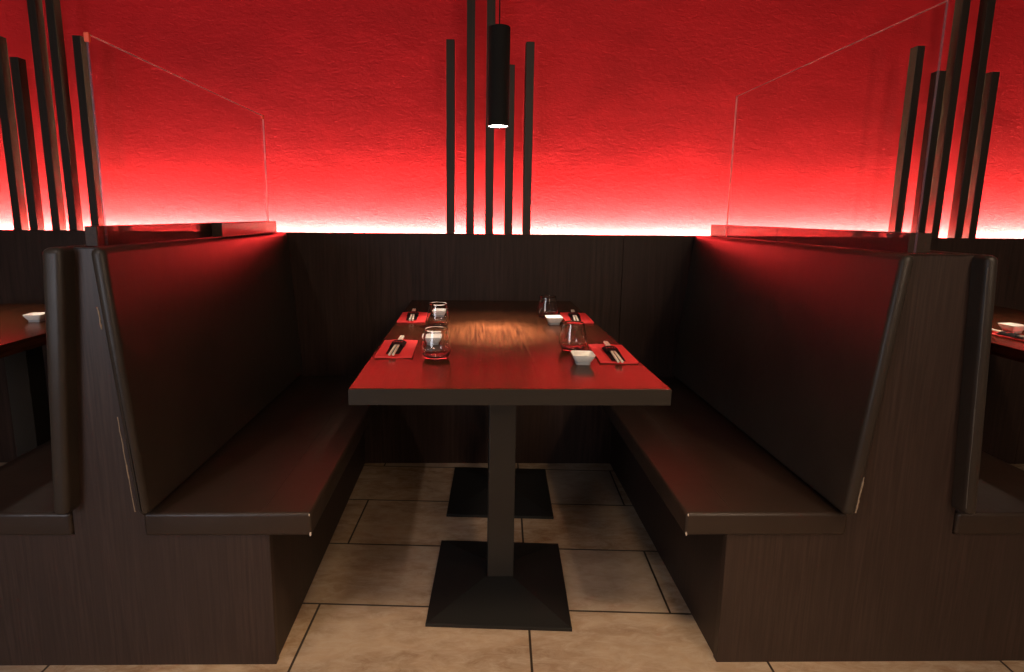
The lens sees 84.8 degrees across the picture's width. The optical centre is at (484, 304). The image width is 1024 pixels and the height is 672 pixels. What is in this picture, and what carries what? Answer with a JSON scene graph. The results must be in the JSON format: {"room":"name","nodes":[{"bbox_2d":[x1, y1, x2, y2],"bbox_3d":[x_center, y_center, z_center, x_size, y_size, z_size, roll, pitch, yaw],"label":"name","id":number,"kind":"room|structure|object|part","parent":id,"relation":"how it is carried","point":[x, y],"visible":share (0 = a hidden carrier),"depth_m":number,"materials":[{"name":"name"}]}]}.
{"room":"restaurant","nodes":[
{"label":"restaurant","id":0,"kind":"room"},
{"bbox_2d":[0,0,1023,237],"bbox_3d":[-0.042,-0.623,2.644,8.400,2.720,0.100,0,9,-1],"label":"wall","id":1,"kind":"structure","parent":0,"point":[634,101],"depth_m":2.55,"materials":[{"name":"red paint"}]},
{"bbox_3d":[-0.043,-0.258,2.531,8.400,0.015,0.238,0,9,-1],"label":"trim","id":2,"kind":"structure","parent":1,"relation":"attached to","visible":0},
{"bbox_2d":[0,36,28,229],"bbox_3d":[-2.030,-0.697,2.399,0.034,0.854,0.042,0,9,-1],"label":"pole","id":3,"kind":"object","parent":2,"relation":"on","point":[7,109],"visible":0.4,"depth_m":2.39,"materials":[{"name":"brown wood"}]},
{"bbox_2d":[10,57,44,229],"bbox_3d":[-1.944,-0.648,2.386,0.034,0.764,0.042,0,9,-1],"label":"pole","id":4,"kind":"object","parent":2,"relation":"on","point":[18,65],"visible":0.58,"depth_m":2.37,"materials":[{"name":"brown wood"}]},
{"bbox_2d":[27,0,66,229],"bbox_3d":[-1.861,-1.085,2.340,0.034,1.643,0.042,0,9,-1],"label":"pole","id":5,"kind":"object","parent":2,"relation":"on","point":[35,7],"visible":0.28,"depth_m":2.37,"materials":[{"name":"brown wood"}]},
{"bbox_2d":[45,0,83,229],"bbox_3d":[-1.772,-1.081,2.320,0.034,1.643,0.042,0,9,-1],"label":"pole","id":6,"kind":"object","parent":2,"relation":"on","point":[53,8],"visible":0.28,"depth_m":2.35,"materials":[{"name":"brown wood"}]},
{"bbox_2d":[72,35,104,225],"bbox_3d":[-1.696,-0.696,2.405,0.034,0.858,0.042,0,9,-1],"label":"pole","id":7,"kind":"object","parent":2,"relation":"on","point":[80,48],"visible":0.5,"depth_m":2.38,"materials":[{"name":"brown wood"}]},
{"bbox_2d":[446,39,454,233],"bbox_3d":[-0.148,-0.689,2.431,0.035,0.864,0.042,0,9,-1],"label":"pole","id":8,"kind":"object","parent":2,"relation":"on","point":[450,43],"visible":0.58,"depth_m":2.40,"materials":[{"name":"brown wood"}]},
{"bbox_2d":[466,0,474,233],"bbox_3d":[-0.059,-1.075,2.381,0.035,1.643,0.042,0,9,-1],"label":"pole","id":9,"kind":"object","parent":2,"relation":"on","point":[470,103],"visible":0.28,"depth_m":2.40,"materials":[{"name":"brown wood"}]},
{"bbox_2d":[485,0,495,233],"bbox_3d":[0.025,-1.073,2.373,0.035,1.643,0.042,0,9,-1],"label":"pole","id":10,"kind":"object","parent":2,"relation":"on","point":[489,161],"visible":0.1,"depth_m":2.42,"materials":[{"name":"brown wood"}]},
{"bbox_2d":[504,65,514,233],"bbox_3d":[0.107,-0.642,2.453,0.035,0.769,0.042,0,9,-1],"label":"pole","id":11,"kind":"object","parent":2,"relation":"on","point":[509,132],"visible":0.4,"depth_m":2.44,"materials":[{"name":"brown wood"}]},
{"bbox_2d":[522,42,534,233],"bbox_3d":[0.188,-0.685,2.438,0.035,0.859,0.042,0,9,-1],"label":"pole","id":12,"kind":"object","parent":2,"relation":"on","point":[529,47],"visible":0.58,"depth_m":2.41,"materials":[{"name":"brown wood"}]},
{"bbox_2d":[888,46,924,231],"bbox_3d":[1.851,-0.677,2.466,0.034,0.866,0.042,0,9,-1],"label":"pole","id":13,"kind":"object","parent":2,"relation":"on","point":[916,58],"visible":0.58,"depth_m":2.45,"materials":[{"name":"brown wood"}]},
{"bbox_2d":[911,71,945,232],"bbox_3d":[1.938,-0.622,2.454,0.034,0.761,0.042,0,9,-1],"label":"pole","id":14,"kind":"object","parent":2,"relation":"on","point":[937,80],"visible":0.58,"depth_m":2.44,"materials":[{"name":"brown wood"}]},
{"bbox_2d":[925,0,970,237],"bbox_3d":[2.024,-1.060,2.408,0.034,1.643,0.042,0,9,-1],"label":"pole","id":15,"kind":"object","parent":2,"relation":"on","point":[962,7],"visible":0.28,"depth_m":2.43,"materials":[{"name":"brown wood"}]},
{"bbox_2d":[947,0,995,237],"bbox_3d":[2.112,-1.056,2.388,0.034,1.643,0.042,0,9,-1],"label":"pole","id":16,"kind":"object","parent":2,"relation":"on","point":[986,7],"visible":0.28,"depth_m":2.42,"materials":[{"name":"brown wood"}]},
{"bbox_2d":[962,72,999,237],"bbox_3d":[2.189,-0.626,2.480,0.034,0.766,0.042,0,9,-1],"label":"pole","id":17,"kind":"object","parent":2,"relation":"on","point":[991,81],"visible":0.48,"depth_m":2.46,"materials":[{"name":"brown wood"}]},
{"bbox_2d":[0,462,1023,671],"bbox_3d":[-0.011,1.119,0.210,8.400,0.050,5.260,0,9,-1],"label":"floor","id":18,"kind":"structure","parent":0,"point":[364,608],"depth_m":1.62,"materials":[{"name":"beige tile"}]},
{"bbox_2d":[0,304,50,456],"bbox_3d":[-1.673,0.465,1.671,0.688,0.750,1.246,0,9,-1],"label":"pedestal table","id":19,"kind":"object","parent":18,"relation":"on","point":[22,341],"visible":0.3,"depth_m":1.99,"materials":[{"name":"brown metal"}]},
{"bbox_2d":[22,312,44,321],"bbox_3d":[-1.495,0.042,1.868,0.057,0.026,0.057,-1,9,-9],"label":"sauce dish","id":20,"kind":"object","parent":19,"relation":"on","point":[34,316],"visible":0.83,"depth_m":1.85,"materials":[{"name":"white ceramic"}]},
{"bbox_2d":[0,232,377,665],"bbox_3d":[-0.890,0.296,1.859,0.939,1.037,1.191,0,9,-1],"label":"bench","id":21,"kind":"object","parent":18,"relation":"on","point":[190,489],"visible":0.91,"depth_m":1.38,"materials":[{"name":"brown wood"}]},
{"bbox_2d":[0,440,74,534],"bbox_3d":[-1.174,0.427,1.891,0.374,0.059,1.156,0,9,-1],"label":"seat cushion","id":22,"kind":"object","parent":21,"relation":"on","point":[26,481],"depth_m":1.38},
{"bbox_3d":[-0.874,-0.125,1.228,0.054,0.003,0.003,0,9,-1],"label":"edge trim","id":23,"kind":"part","parent":21,"relation":"part of","materials":[{"name":"brown wood"}]},
{"bbox_3d":[-0.957,0.089,1.822,0.087,0.617,1.187,0,9,-1],"label":"backrest","id":24,"kind":"part","parent":21,"relation":"part of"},
{"bbox_2d":[83,32,276,245],"bbox_3d":[-0.851,-0.433,1.704,0.068,0.451,1.026,0,9,-1],"label":"glass screen","id":25,"kind":"object","parent":21,"relation":"on","point":[102,235],"visible":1,"depth_m":1.52,"materials":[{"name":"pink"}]},
{"bbox_3d":[-0.873,-0.231,1.727,0.027,0.044,1.008,0,9,-1],"label":"rail","id":26,"kind":"part","parent":25,"relation":"part of","materials":[{"name":"brown wood"}]},
{"bbox_3d":[-0.819,0.090,1.825,0.075,0.617,1.187,0,9,-1],"label":"backrest","id":27,"kind":"part","parent":21,"relation":"part of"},
{"bbox_2d":[144,376,377,534],"bbox_3d":[-0.620,0.431,1.900,0.396,0.059,1.156,0,9,-1],"label":"seat cushion","id":28,"kind":"object","parent":21,"relation":"on","point":[279,473],"depth_m":1.55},
{"bbox_2d":[348,300,671,631],"bbox_3d":[0.039,0.450,1.862,0.688,0.750,1.246,0,9,-1],"label":"pedestal table","id":29,"kind":"object","parent":18,"relation":"on","point":[503,356],"visible":1,"depth_m":1.60,"materials":[{"name":"black"}]},
{"bbox_2d":[375,339,417,357],"bbox_3d":[-0.238,0.118,1.527,0.095,0.006,0.195,0,9,-3],"label":"folded napkin","id":30,"kind":"object","parent":29,"relation":"on","point":[408,350],"visible":0.71,"depth_m":1.50,"materials":[{"name":"red fabric"}]},
{"bbox_2d":[386,340,406,353],"bbox_3d":[-0.240,0.112,1.519,0.042,0.009,0.137,0,9,-1],"label":"chopstick sleeve","id":31,"kind":"object","parent":30,"relation":"on","point":[402,343],"visible":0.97,"depth_m":1.53,"materials":[{"name":"black paper"}]},
{"bbox_2d":[388,335,401,355],"bbox_3d":[-0.244,0.109,1.535,0.008,0.007,0.216,0,9,-1],"label":"chopstick","id":32,"kind":"object","parent":31,"relation":"in","point":[399,338],"visible":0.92,"depth_m":1.49,"materials":[{"name":"beige wood"}]},
{"bbox_2d":[392,335,404,355],"bbox_3d":[-0.236,0.109,1.535,0.008,0.007,0.216,0,9,-1],"label":"chopstick","id":33,"kind":"object","parent":31,"relation":"in","point":[403,336],"visible":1,"depth_m":1.50,"materials":[{"name":"beige wood"}]},
{"bbox_2d":[397,312,427,322],"bbox_3d":[-0.254,0.043,1.993,0.095,0.006,0.195,0,9,-2],"label":"folded napkin","id":34,"kind":"object","parent":29,"relation":"on","point":[421,318],"visible":0.7,"depth_m":1.96,"materials":[{"name":"red paper"}]},
{"bbox_2d":[406,311,418,319],"bbox_3d":[-0.257,0.036,1.988,0.042,0.009,0.137,0,9,-4],"label":"chopstick sleeve","id":35,"kind":"object","parent":34,"relation":"on","point":[416,313],"visible":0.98,"depth_m":2.00,"materials":[{"name":"black paper"}]},
{"bbox_2d":[422,326,450,360],"bbox_3d":[-0.124,0.098,1.429,0.075,0.078,0.075,0,9,-1],"label":"glass tumbler","id":36,"kind":"object","parent":29,"relation":"on","point":[436,346],"visible":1,"depth_m":1.40,"materials":[{"name":"clear glass"}]},
{"bbox_2d":[427,302,449,326],"bbox_3d":[-0.152,0.033,1.836,0.075,0.078,0.075,0,9,-1],"label":"glass tumbler","id":37,"kind":"object","parent":29,"relation":"on","point":[438,313],"visible":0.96,"depth_m":1.81,"materials":[{"name":"clear glass"}]},
{"bbox_3d":[0.044,0.829,1.718,0.400,0.046,0.400,1,9,2],"label":"foot plate","id":38,"kind":"part","parent":29,"relation":"part of","materials":[{"name":"black metal"}]},
{"bbox_3d":[0.062,0.740,2.279,0.400,0.046,0.400,1,9,2],"label":"foot plate","id":39,"kind":"part","parent":29,"relation":"part of","materials":[{"name":"black metal"}]},
{"bbox_2d":[537,295,557,318],"bbox_3d":[0.227,0.007,2.021,0.075,0.078,0.075,0,9,-1],"label":"glass tumbler","id":40,"kind":"object","parent":29,"relation":"on","point":[547,304],"visible":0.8,"depth_m":1.99,"materials":[{"name":"clear glass"}]},
{"bbox_2d":[545,315,562,324],"bbox_3d":[0.235,0.052,1.904,0.057,0.026,0.057,0,9,-3],"label":"sauce dish","id":41,"kind":"object","parent":29,"relation":"on","point":[552,319],"visible":1,"depth_m":1.89,"materials":[{"name":"white ceramic"}]},
{"bbox_2d":[559,321,586,351],"bbox_3d":[0.241,0.086,1.527,0.075,0.078,0.075,0,9,-1],"label":"glass tumbler","id":42,"kind":"object","parent":29,"relation":"on","point":[573,333],"visible":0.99,"depth_m":1.50,"materials":[{"name":"clear glass"}]},
{"bbox_2d":[560,312,593,323],"bbox_3d":[0.329,0.046,2.011,0.095,0.006,0.195,1,9,1],"label":"folded napkin","id":43,"kind":"object","parent":29,"relation":"on","point":[585,318],"visible":0.59,"depth_m":2.01,"materials":[{"name":"red paper"}]},
{"bbox_2d":[568,312,580,320],"bbox_3d":[0.322,0.040,2.001,0.042,0.009,0.137,1,9,5],"label":"chopstick sleeve","id":44,"kind":"object","parent":43,"relation":"on","point":[570,314],"visible":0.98,"depth_m":2.01,"materials":[{"name":"black paper"}]},
{"bbox_2d":[571,350,595,364],"bbox_3d":[0.245,0.133,1.398,0.057,0.026,0.057,1,9,2],"label":"sauce dish","id":45,"kind":"object","parent":29,"relation":"on","point":[580,357],"visible":1,"depth_m":1.38,"materials":[{"name":"white ceramic"}]},
{"bbox_2d":[588,344,637,363],"bbox_3d":[0.339,0.129,1.495,0.095,0.006,0.195,1,9,2],"label":"folded napkin","id":46,"kind":"object","parent":29,"relation":"on","point":[597,349],"visible":0.73,"depth_m":1.47,"materials":[{"name":"red fabric"}]},
{"bbox_2d":[602,346,624,360],"bbox_3d":[0.339,0.125,1.470,0.042,0.009,0.137,1,9,2],"label":"chopstick sleeve","id":47,"kind":"object","parent":46,"relation":"on","point":[606,349],"visible":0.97,"depth_m":1.48,"materials":[{"name":"black paper"}]},
{"bbox_2d":[603,341,619,362],"bbox_3d":[0.335,0.122,1.486,0.008,0.007,0.216,1,9,3],"label":"chopstick","id":48,"kind":"object","parent":47,"relation":"in","point":[604,342],"visible":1,"depth_m":1.45,"materials":[{"name":"beige wood"}]},
{"bbox_2d":[606,341,623,362],"bbox_3d":[0.343,0.122,1.486,0.007,0.007,0.216,1,9,2],"label":"chopstick","id":49,"kind":"object","parent":47,"relation":"in","point":[607,342],"visible":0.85,"depth_m":1.44,"materials":[{"name":"beige wood"}]},
{"bbox_2d":[0,230,1023,463],"bbox_3d":[-0.045,0.207,2.474,8.400,1.035,0.020,0,9,-1],"label":"wall paneling","id":50,"kind":"structure","parent":18,"relation":"on","point":[350,289],"depth_m":2.43,"materials":[{"name":"brown wood"}]},
{"bbox_2d":[601,236,1023,661],"bbox_3d":[1.006,0.309,1.892,1.059,1.037,1.191,0,9,-1],"label":"bench","id":51,"kind":"object","parent":18,"relation":"on","point":[815,483],"visible":0.91,"depth_m":1.40,"materials":[{"name":"brown wood"}]},
{"bbox_2d":[601,377,846,534],"bbox_3d":[0.672,0.439,1.923,0.395,0.059,1.156,0,9,-1],"label":"seat cushion","id":52,"kind":"object","parent":51,"relation":"on","point":[713,478],"depth_m":1.55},
{"bbox_3d":[0.886,0.101,1.855,0.092,0.617,1.187,0,9,-1],"label":"backrest","id":53,"kind":"part","parent":51,"relation":"part of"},
{"bbox_2d":[710,1,947,252],"bbox_3d":[0.972,-0.459,1.743,0.057,0.523,1.101,0,9,-1],"label":"glass screen","id":54,"kind":"object","parent":51,"relation":"on","point":[904,242],"visible":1,"depth_m":1.53,"materials":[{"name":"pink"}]},
{"bbox_3d":[0.968,-0.269,2.070,0.052,0.046,0.516,0,9,-1],"label":"rail","id":55,"kind":"part","parent":54,"relation":"part of","materials":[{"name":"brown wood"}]},
{"bbox_3d":[0.977,-0.184,1.538,0.052,0.045,0.560,0,9,-1],"label":"rail","id":56,"kind":"part","parent":54,"relation":"part of","materials":[{"name":"brown wood"}]},
{"bbox_3d":[1.024,-0.113,1.261,0.154,0.003,0.003,0,9,-1],"label":"edge trim","id":57,"kind":"part","parent":51,"relation":"part of","materials":[{"name":"brown wood"}]},
{"bbox_3d":[1.125,0.102,1.859,0.070,0.617,1.187,0,9,-1],"label":"backrest","id":58,"kind":"part","parent":51,"relation":"part of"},
{"bbox_2d":[952,451,1023,533],"bbox_3d":[1.336,0.444,1.935,0.394,0.059,1.156,0,9,-1],"label":"seat cushion","id":59,"kind":"object","parent":51,"relation":"on","point":[1000,497],"depth_m":1.40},
{"bbox_2d":[990,306,1023,362],"bbox_3d":[1.859,0.461,1.900,0.688,0.750,1.246,0,9,-1],"label":"pedestal table","id":60,"kind":"object","parent":18,"relation":"on","point":[1007,348],"visible":0.02,"depth_m":1.71,"materials":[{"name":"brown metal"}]},
{"bbox_2d":[992,331,1023,341],"bbox_3d":[1.671,0.103,1.731,0.095,0.006,0.195,0,9,-2],"label":"folded napkin","id":61,"kind":"object","parent":60,"relation":"on","point":[993,333],"visible":0.43,"depth_m":1.75,"materials":[{"name":"red paper"}]},
{"bbox_2d":[996,331,1023,338],"bbox_3d":[1.653,0.097,1.720,0.042,0.009,0.137,0,9,-2],"label":"chopstick sleeve","id":62,"kind":"object","parent":61,"relation":"on","point":[1011,334],"visible":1,"depth_m":1.75,"materials":[{"name":"black paper"}]},
{"bbox_2d":[992,329,1023,337],"bbox_3d":[1.647,0.092,1.750,0.008,0.007,0.216,0,9,-1],"label":"chopstick","id":63,"kind":"object","parent":62,"relation":"in","point":[993,330],"visible":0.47,"depth_m":1.79,"materials":[{"name":"beige wood"}]},
{"bbox_2d":[998,323,1023,332],"bbox_3d":[1.701,0.075,1.805,0.057,0.026,0.057,-1,9,-9],"label":"sauce dish","id":64,"kind":"object","parent":60,"relation":"on","point":[1009,327],"visible":0.94,"depth_m":1.80,"materials":[{"name":"white ceramic"}]},
{"bbox_3d":[0.013,-1.517,-0.213,8.400,0.050,5.260,0,9,-1],"label":"ceiling","id":65,"kind":"structure","parent":0,"visible":0},
{"bbox_2d":[487,0,509,127],"bbox_3d":[0.047,-1.162,1.638,0.084,1.234,0.084,0,9,-1],"label":"pendant lamp","id":66,"kind":"object","parent":65,"relation":"hanging from","point":[498,34],"visible":1,"depth_m":1.69,"materials":[{"name":"black metal"}]}
]}

